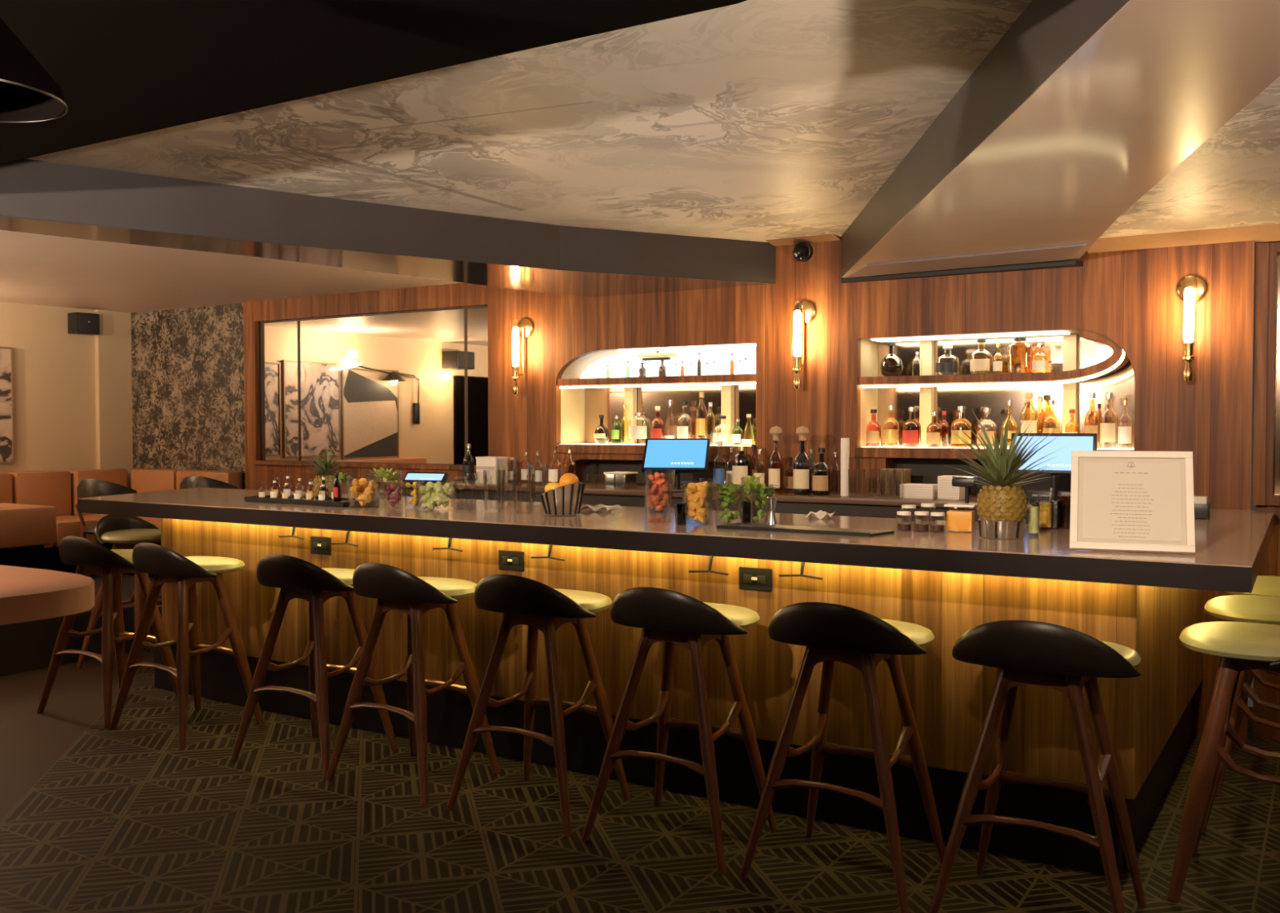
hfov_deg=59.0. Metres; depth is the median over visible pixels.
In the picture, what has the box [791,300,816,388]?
wall sconce
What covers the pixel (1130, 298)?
wall
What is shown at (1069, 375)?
shelf
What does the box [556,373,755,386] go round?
shelf
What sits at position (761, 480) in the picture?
bottle
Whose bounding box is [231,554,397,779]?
bar stool
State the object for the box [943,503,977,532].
tub
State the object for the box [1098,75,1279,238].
ceiling
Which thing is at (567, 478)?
orange
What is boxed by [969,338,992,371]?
bottle
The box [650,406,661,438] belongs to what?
bottle
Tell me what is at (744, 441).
bottle
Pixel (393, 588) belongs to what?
bar stool
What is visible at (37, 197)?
ceiling beam
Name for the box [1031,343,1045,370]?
bottle
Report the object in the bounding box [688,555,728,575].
coat hook
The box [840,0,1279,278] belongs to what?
ceiling beam
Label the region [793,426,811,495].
bottle
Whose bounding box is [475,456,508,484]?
box
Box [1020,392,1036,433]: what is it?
bottle
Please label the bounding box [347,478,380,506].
jar
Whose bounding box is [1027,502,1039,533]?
tumbler
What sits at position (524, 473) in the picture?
bottle
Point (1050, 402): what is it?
bottle
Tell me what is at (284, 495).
bottle
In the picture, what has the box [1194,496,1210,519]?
card holder
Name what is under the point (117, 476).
cushion
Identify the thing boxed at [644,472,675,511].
jar
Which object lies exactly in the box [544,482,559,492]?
lemon
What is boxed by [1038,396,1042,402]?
bottle
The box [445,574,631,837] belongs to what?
bar stool
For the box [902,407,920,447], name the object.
bottle
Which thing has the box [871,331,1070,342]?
light
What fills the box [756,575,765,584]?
socket
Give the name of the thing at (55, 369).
wall
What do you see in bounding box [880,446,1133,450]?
light
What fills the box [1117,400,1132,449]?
bottle
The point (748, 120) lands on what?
ceiling
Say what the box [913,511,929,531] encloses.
spice jar
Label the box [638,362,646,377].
bottle
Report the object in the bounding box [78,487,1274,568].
countertop
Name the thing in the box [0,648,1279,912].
floor
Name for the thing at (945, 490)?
napkin stack
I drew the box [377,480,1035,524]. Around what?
counter
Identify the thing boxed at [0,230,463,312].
ceiling
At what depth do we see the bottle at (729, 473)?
6.40 m
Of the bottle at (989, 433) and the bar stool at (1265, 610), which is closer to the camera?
the bar stool at (1265, 610)
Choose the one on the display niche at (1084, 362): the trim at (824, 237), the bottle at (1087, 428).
the bottle at (1087, 428)
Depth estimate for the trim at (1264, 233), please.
5.22 m
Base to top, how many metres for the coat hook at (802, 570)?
0.090 m
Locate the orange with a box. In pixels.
[559,473,578,486]
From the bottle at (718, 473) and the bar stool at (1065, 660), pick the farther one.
the bottle at (718, 473)
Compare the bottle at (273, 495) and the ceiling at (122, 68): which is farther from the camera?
the bottle at (273, 495)
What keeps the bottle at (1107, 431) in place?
on the display niche at (1084, 362)
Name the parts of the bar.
panel, panel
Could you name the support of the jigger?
on the bar
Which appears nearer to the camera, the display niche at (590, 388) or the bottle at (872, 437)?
the bottle at (872, 437)
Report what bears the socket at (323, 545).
attached to the power outlet at (318, 545)
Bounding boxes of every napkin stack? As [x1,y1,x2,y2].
[899,483,937,499]
[937,475,966,500]
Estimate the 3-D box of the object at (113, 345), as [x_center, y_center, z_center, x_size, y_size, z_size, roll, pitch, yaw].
[-4.439,-0.017,9.555,0.050,2.430,0.300,1,2,32]
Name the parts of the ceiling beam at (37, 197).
underside panel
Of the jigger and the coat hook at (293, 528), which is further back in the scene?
the coat hook at (293, 528)
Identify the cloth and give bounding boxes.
[580,504,622,511]
[805,510,835,519]
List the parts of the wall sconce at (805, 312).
bulb, rod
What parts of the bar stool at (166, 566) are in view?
leg, backrest, leg, leg, seat, leg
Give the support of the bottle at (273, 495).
on the serving tray
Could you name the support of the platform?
on the floor
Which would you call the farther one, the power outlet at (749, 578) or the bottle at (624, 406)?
the bottle at (624, 406)
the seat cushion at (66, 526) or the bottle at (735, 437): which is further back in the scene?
the seat cushion at (66, 526)
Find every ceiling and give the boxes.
[0,0,746,164]
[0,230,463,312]
[25,0,1031,242]
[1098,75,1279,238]
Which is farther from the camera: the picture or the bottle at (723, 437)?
the picture
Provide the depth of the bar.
4.29 m
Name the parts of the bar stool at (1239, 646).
leg, leg, seat, backrest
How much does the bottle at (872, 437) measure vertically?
0.206 m
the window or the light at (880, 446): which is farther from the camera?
the light at (880, 446)
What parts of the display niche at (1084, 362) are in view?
post, post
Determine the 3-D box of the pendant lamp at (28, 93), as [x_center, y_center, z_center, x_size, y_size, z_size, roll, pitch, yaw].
[-1.079,-0.709,1.812,0.287,0.270,0.287,1,2,32]
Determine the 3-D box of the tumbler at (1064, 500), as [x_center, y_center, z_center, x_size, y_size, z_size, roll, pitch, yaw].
[1.608,0.210,4.262,0.068,0.120,0.068,1,2,32]
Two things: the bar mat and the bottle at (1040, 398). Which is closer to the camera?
the bar mat
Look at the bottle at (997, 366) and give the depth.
5.83 m
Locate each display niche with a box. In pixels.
[551,343,757,455]
[851,329,1136,459]
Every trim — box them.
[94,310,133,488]
[765,233,840,245]
[840,259,1083,283]
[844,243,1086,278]
[1087,223,1279,253]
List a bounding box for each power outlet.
[310,536,331,555]
[498,550,524,571]
[738,566,772,591]
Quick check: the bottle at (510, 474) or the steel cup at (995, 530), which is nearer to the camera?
the steel cup at (995, 530)
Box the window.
[1265,242,1279,506]
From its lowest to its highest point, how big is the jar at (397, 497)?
0.110 m
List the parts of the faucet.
trim, post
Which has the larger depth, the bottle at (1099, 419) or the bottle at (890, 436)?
the bottle at (890, 436)
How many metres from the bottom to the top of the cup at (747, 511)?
0.085 m
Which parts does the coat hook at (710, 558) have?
stem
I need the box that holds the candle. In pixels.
[840,438,848,496]
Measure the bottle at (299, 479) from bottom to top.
0.105 m
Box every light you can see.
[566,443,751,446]
[617,344,755,352]
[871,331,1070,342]
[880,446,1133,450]
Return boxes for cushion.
[0,472,12,503]
[8,470,71,516]
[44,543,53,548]
[53,515,105,547]
[69,468,127,516]
[83,514,142,518]
[130,468,184,493]
[141,517,160,528]
[176,470,242,489]
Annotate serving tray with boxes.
[244,494,378,506]
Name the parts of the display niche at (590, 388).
post, backlit panel, post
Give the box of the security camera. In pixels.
[792,241,813,262]
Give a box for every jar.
[324,471,352,489]
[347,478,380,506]
[367,466,404,497]
[385,485,403,506]
[404,481,422,506]
[417,481,457,511]
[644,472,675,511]
[681,481,713,523]
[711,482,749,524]
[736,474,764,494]
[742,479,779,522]
[897,511,911,530]
[902,505,915,521]
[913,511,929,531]
[920,503,936,521]
[930,511,945,532]
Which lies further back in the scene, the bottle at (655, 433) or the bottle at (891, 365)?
the bottle at (655, 433)
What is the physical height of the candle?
0.314 m
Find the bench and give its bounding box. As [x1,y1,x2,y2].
[0,502,56,569]
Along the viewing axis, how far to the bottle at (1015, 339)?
5.77 m
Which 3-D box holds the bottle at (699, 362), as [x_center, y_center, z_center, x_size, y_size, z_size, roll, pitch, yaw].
[0.356,-0.555,6.788,0.024,0.142,0.024,1,2,27]
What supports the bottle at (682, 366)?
on the display niche at (590, 388)
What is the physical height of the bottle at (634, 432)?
0.198 m
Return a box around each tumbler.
[675,503,686,524]
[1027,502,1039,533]
[1037,502,1053,527]
[1057,495,1071,528]
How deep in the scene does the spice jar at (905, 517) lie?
4.54 m
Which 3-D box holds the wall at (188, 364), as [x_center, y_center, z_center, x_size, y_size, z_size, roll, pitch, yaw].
[-3.693,-0.096,9.322,1.560,2.600,0.100,1,2,32]
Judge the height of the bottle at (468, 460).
0.252 m
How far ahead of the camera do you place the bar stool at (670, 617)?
3.91 m
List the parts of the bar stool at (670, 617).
leg, leg, backrest, leg, seat, leg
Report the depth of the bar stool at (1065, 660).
3.25 m
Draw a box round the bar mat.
[716,523,893,537]
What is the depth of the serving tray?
5.59 m
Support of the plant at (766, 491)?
on the bar
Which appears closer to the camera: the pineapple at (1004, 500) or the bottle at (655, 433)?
the pineapple at (1004, 500)
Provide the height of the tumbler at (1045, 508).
0.131 m
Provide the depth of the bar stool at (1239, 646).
3.47 m
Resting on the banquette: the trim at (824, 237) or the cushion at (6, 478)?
the cushion at (6, 478)
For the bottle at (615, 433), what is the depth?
7.15 m
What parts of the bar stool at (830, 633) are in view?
leg, leg, backrest, leg, seat, leg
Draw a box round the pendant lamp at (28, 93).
[0,17,67,123]
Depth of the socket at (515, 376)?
7.24 m
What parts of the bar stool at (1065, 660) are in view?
leg, leg, backrest, seat, leg, leg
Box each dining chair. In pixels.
[75,479,155,598]
[179,476,237,488]
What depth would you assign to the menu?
3.51 m
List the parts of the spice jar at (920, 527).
lid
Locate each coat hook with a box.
[278,527,303,539]
[331,531,358,546]
[432,537,462,551]
[530,545,564,561]
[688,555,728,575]
[778,562,822,580]
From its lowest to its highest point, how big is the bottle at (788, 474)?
0.193 m
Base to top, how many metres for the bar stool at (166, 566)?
0.916 m
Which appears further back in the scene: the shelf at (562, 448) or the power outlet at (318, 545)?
the shelf at (562, 448)
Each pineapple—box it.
[306,447,344,495]
[939,410,1059,521]
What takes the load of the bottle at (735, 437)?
on the display niche at (590, 388)
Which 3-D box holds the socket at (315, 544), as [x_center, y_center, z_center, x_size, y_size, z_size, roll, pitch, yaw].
[-1.579,0.432,5.502,0.034,0.030,0.006,1,2,32]
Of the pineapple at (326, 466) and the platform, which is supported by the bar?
the pineapple at (326, 466)
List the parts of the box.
lid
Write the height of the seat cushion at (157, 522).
0.190 m
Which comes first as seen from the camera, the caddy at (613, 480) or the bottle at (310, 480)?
the bottle at (310, 480)
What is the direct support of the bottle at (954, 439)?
on the display niche at (1084, 362)
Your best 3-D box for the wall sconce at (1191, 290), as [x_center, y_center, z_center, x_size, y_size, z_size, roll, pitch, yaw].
[2.539,-0.595,5.221,0.130,0.495,0.143,1,2,32]
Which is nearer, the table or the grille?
the table
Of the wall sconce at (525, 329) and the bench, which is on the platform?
the bench
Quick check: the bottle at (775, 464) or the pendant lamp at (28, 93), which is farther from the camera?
the bottle at (775, 464)
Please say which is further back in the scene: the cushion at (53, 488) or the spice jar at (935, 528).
the cushion at (53, 488)
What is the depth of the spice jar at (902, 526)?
4.16 m
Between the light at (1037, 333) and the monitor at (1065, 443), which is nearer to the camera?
the monitor at (1065, 443)
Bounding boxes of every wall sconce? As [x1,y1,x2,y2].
[511,318,533,394]
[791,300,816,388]
[1177,275,1207,381]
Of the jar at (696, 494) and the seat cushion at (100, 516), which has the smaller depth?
the jar at (696, 494)
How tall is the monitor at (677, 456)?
0.295 m
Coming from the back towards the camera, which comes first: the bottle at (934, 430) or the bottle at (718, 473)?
the bottle at (718, 473)
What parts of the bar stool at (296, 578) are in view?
leg, backrest, leg, leg, seat, leg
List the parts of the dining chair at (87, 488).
leg, backrest, seat, leg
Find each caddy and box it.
[603,471,637,488]
[1035,488,1059,528]
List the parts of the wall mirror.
mirror pane, sill, mirror pane, mirror pane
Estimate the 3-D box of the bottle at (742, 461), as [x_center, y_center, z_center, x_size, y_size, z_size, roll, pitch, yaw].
[0.562,0.070,6.208,0.106,0.254,0.107,1,2,40]
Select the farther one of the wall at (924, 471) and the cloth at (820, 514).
the wall at (924, 471)
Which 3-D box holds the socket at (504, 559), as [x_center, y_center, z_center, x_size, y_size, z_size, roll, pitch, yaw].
[-0.582,0.448,4.880,0.034,0.030,0.006,1,2,32]
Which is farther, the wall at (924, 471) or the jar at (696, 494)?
the wall at (924, 471)
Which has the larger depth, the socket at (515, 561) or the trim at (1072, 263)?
the trim at (1072, 263)
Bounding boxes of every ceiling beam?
[0,159,776,297]
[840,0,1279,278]
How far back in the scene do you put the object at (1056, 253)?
5.46 m
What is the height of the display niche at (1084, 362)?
0.648 m
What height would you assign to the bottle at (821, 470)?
0.250 m
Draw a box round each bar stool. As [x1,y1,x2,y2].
[36,536,177,728]
[75,515,161,674]
[109,542,263,746]
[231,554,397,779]
[325,563,500,804]
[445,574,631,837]
[581,587,777,874]
[738,602,945,912]
[928,620,1146,912]
[1167,622,1279,902]
[1202,595,1279,832]
[1221,575,1279,782]
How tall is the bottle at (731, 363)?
0.129 m
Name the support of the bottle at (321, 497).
on the serving tray
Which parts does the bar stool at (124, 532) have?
leg, backrest, seat, leg, leg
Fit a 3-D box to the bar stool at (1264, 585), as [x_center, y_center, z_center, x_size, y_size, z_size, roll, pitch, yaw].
[2.681,0.874,4.695,0.483,0.916,0.566,1,2,32]
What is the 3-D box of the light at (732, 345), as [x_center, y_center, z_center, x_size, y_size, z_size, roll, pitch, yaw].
[0.271,-0.650,6.791,0.950,0.012,0.020,1,2,32]
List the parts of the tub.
lid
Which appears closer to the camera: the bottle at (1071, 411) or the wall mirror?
the bottle at (1071, 411)
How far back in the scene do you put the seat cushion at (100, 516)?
9.07 m
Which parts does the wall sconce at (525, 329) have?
bulb, rod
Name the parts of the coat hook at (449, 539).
stem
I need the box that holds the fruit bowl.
[539,482,585,516]
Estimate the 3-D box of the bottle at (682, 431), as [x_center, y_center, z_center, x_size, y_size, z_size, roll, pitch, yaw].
[0.271,-0.205,6.850,0.087,0.269,0.089,1,2,42]
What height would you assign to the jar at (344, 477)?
0.142 m
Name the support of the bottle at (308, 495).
on the serving tray
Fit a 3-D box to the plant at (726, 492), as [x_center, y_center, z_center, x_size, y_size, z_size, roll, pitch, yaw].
[0.359,0.182,4.422,0.146,0.169,0.136,0,2,14]
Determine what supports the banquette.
on the platform
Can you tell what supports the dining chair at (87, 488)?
on the platform
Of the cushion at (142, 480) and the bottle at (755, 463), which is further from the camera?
the cushion at (142, 480)
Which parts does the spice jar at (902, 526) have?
lid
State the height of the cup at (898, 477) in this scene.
0.138 m
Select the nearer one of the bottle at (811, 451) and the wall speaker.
the bottle at (811, 451)
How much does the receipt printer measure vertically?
0.060 m
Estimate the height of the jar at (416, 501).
0.125 m
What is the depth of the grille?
9.21 m
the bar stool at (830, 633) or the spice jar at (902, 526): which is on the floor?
the bar stool at (830, 633)
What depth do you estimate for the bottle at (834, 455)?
6.06 m
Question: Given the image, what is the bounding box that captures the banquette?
[0,468,242,577]
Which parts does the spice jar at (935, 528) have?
lid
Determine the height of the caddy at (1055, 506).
0.150 m
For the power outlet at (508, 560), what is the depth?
4.86 m
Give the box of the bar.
[78,487,1274,877]
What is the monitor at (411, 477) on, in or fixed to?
on the bar
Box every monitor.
[402,472,448,485]
[641,438,710,492]
[1011,433,1097,506]
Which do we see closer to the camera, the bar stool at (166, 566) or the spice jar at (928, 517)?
the spice jar at (928, 517)
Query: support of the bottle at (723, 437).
on the display niche at (590, 388)
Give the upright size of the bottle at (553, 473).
0.248 m
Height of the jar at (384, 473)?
0.167 m
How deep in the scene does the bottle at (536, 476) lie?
6.92 m
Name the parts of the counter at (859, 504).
door, door, door, door, door, door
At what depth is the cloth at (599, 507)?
5.09 m
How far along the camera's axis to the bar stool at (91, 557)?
5.67 m
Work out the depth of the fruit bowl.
4.83 m
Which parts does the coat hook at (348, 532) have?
stem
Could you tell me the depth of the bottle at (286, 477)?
5.82 m
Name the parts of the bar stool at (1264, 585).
leg, leg, seat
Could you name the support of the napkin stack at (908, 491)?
on the countertop
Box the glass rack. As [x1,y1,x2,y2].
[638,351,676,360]
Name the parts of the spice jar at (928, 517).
lid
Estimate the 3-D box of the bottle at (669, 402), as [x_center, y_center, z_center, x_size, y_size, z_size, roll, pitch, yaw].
[0.187,-0.213,6.984,0.079,0.277,0.081,1,2,35]
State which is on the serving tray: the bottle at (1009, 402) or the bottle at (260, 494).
the bottle at (260, 494)
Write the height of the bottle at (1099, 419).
0.226 m
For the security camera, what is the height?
0.113 m
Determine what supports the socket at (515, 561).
attached to the power outlet at (508, 560)
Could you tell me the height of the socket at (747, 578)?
0.030 m
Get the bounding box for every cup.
[738,500,758,522]
[880,468,911,496]
[977,518,1026,539]
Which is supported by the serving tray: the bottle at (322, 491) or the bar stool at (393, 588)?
the bottle at (322, 491)
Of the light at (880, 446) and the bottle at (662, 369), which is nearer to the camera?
the light at (880, 446)
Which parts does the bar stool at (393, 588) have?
leg, backrest, leg, leg, seat, leg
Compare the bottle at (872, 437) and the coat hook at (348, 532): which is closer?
the coat hook at (348, 532)
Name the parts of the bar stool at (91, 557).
leg, backrest, seat, leg, leg, leg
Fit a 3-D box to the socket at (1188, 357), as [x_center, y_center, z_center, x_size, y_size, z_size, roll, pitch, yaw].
[2.519,-0.478,5.191,0.054,0.093,0.054,1,2,32]
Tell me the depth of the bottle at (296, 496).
5.65 m
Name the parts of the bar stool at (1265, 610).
leg, leg, seat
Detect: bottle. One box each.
[258,482,267,497]
[270,480,276,497]
[271,477,280,497]
[281,483,288,498]
[283,475,291,496]
[293,484,300,499]
[295,478,302,497]
[306,479,313,497]
[306,482,315,499]
[318,484,324,500]
[319,477,328,500]
[333,471,341,502]
[462,444,474,483]
[507,457,514,479]
[520,453,528,479]
[530,448,542,481]
[548,445,561,482]
[593,415,608,444]
[611,416,618,439]
[620,404,626,443]
[628,413,646,444]
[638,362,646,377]
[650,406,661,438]
[658,360,666,376]
[663,400,674,438]
[677,400,688,438]
[680,361,684,376]
[695,391,706,435]
[697,352,701,375]
[713,415,731,442]
[713,441,724,485]
[725,448,734,485]
[729,353,733,374]
[731,418,742,445]
[732,446,751,493]
[742,414,752,444]
[751,444,759,491]
[753,449,764,484]
[768,426,783,493]
[784,457,793,493]
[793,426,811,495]
[809,449,814,488]
[812,448,830,495]
[832,453,837,459]
[866,409,879,447]
[880,342,902,376]
[883,405,897,443]
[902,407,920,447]
[926,412,942,447]
[935,345,957,373]
[951,406,972,448]
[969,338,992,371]
[977,408,997,444]
[992,343,1002,373]
[1002,400,1017,438]
[1008,337,1026,346]
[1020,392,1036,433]
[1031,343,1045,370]
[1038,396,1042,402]
[1042,400,1058,433]
[1065,409,1077,433]
[1084,392,1097,443]
[1094,404,1103,448]
[1099,392,1115,449]
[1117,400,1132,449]
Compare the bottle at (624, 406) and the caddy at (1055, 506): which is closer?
the caddy at (1055, 506)
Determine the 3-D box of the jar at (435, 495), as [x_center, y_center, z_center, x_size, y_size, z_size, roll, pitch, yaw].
[-0.941,0.181,5.233,0.193,0.135,0.193,1,2,32]
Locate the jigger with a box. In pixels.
[765,497,777,524]
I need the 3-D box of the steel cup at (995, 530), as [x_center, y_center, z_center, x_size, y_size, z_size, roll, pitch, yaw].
[1.252,0.249,3.912,0.162,0.062,0.163,1,2,32]
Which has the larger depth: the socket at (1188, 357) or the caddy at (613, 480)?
the caddy at (613, 480)
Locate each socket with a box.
[312,542,318,548]
[320,542,326,549]
[502,556,508,564]
[511,366,519,381]
[511,557,519,564]
[743,574,751,582]
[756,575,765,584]
[792,356,802,373]
[1182,342,1195,363]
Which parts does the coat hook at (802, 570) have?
stem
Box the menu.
[1069,450,1195,554]
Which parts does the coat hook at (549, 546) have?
stem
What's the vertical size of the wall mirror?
1.108 m
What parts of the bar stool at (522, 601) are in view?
leg, leg, backrest, leg, seat, leg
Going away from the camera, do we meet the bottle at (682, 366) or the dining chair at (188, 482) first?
the bottle at (682, 366)
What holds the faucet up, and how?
on the bar
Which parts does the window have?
glass pane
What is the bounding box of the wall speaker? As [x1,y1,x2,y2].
[67,312,99,335]
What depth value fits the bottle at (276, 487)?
5.87 m
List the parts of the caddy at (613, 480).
lid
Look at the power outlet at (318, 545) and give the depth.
5.48 m
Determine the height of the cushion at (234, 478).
0.540 m
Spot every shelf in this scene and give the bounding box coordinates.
[551,444,757,455]
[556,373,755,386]
[851,447,1136,459]
[857,329,1128,386]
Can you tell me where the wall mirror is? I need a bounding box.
[251,305,488,471]
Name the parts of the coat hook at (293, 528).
stem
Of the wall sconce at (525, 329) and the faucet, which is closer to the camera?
the faucet
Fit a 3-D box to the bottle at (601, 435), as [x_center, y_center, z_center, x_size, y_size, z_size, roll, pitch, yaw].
[-0.244,-0.172,7.173,0.096,0.185,0.097,1,2,36]
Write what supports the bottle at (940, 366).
on the display niche at (1084, 362)
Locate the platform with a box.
[0,574,162,676]
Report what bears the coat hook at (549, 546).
attached to the bar
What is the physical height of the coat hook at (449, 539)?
0.090 m
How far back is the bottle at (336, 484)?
5.50 m
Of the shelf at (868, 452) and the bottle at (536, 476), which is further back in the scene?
the bottle at (536, 476)
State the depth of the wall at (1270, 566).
5.18 m
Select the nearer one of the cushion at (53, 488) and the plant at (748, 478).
the plant at (748, 478)
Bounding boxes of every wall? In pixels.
[0,302,96,472]
[130,302,244,489]
[243,236,1254,742]
[583,457,1071,493]
[1252,240,1279,741]
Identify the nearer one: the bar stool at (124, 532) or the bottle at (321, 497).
the bottle at (321, 497)
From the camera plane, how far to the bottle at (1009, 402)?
5.80 m
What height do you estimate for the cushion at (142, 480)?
0.540 m
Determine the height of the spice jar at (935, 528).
0.070 m
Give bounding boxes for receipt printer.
[1025,490,1071,503]
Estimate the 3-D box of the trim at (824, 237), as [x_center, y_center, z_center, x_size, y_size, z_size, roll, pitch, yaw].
[0.904,-1.200,6.250,0.400,0.030,0.140,1,2,32]
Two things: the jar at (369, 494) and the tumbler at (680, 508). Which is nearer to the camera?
the tumbler at (680, 508)
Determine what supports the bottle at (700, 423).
on the display niche at (590, 388)
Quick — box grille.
[77,313,99,333]
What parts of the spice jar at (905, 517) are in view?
lid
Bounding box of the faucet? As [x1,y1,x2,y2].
[951,475,977,511]
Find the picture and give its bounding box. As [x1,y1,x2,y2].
[0,346,14,463]

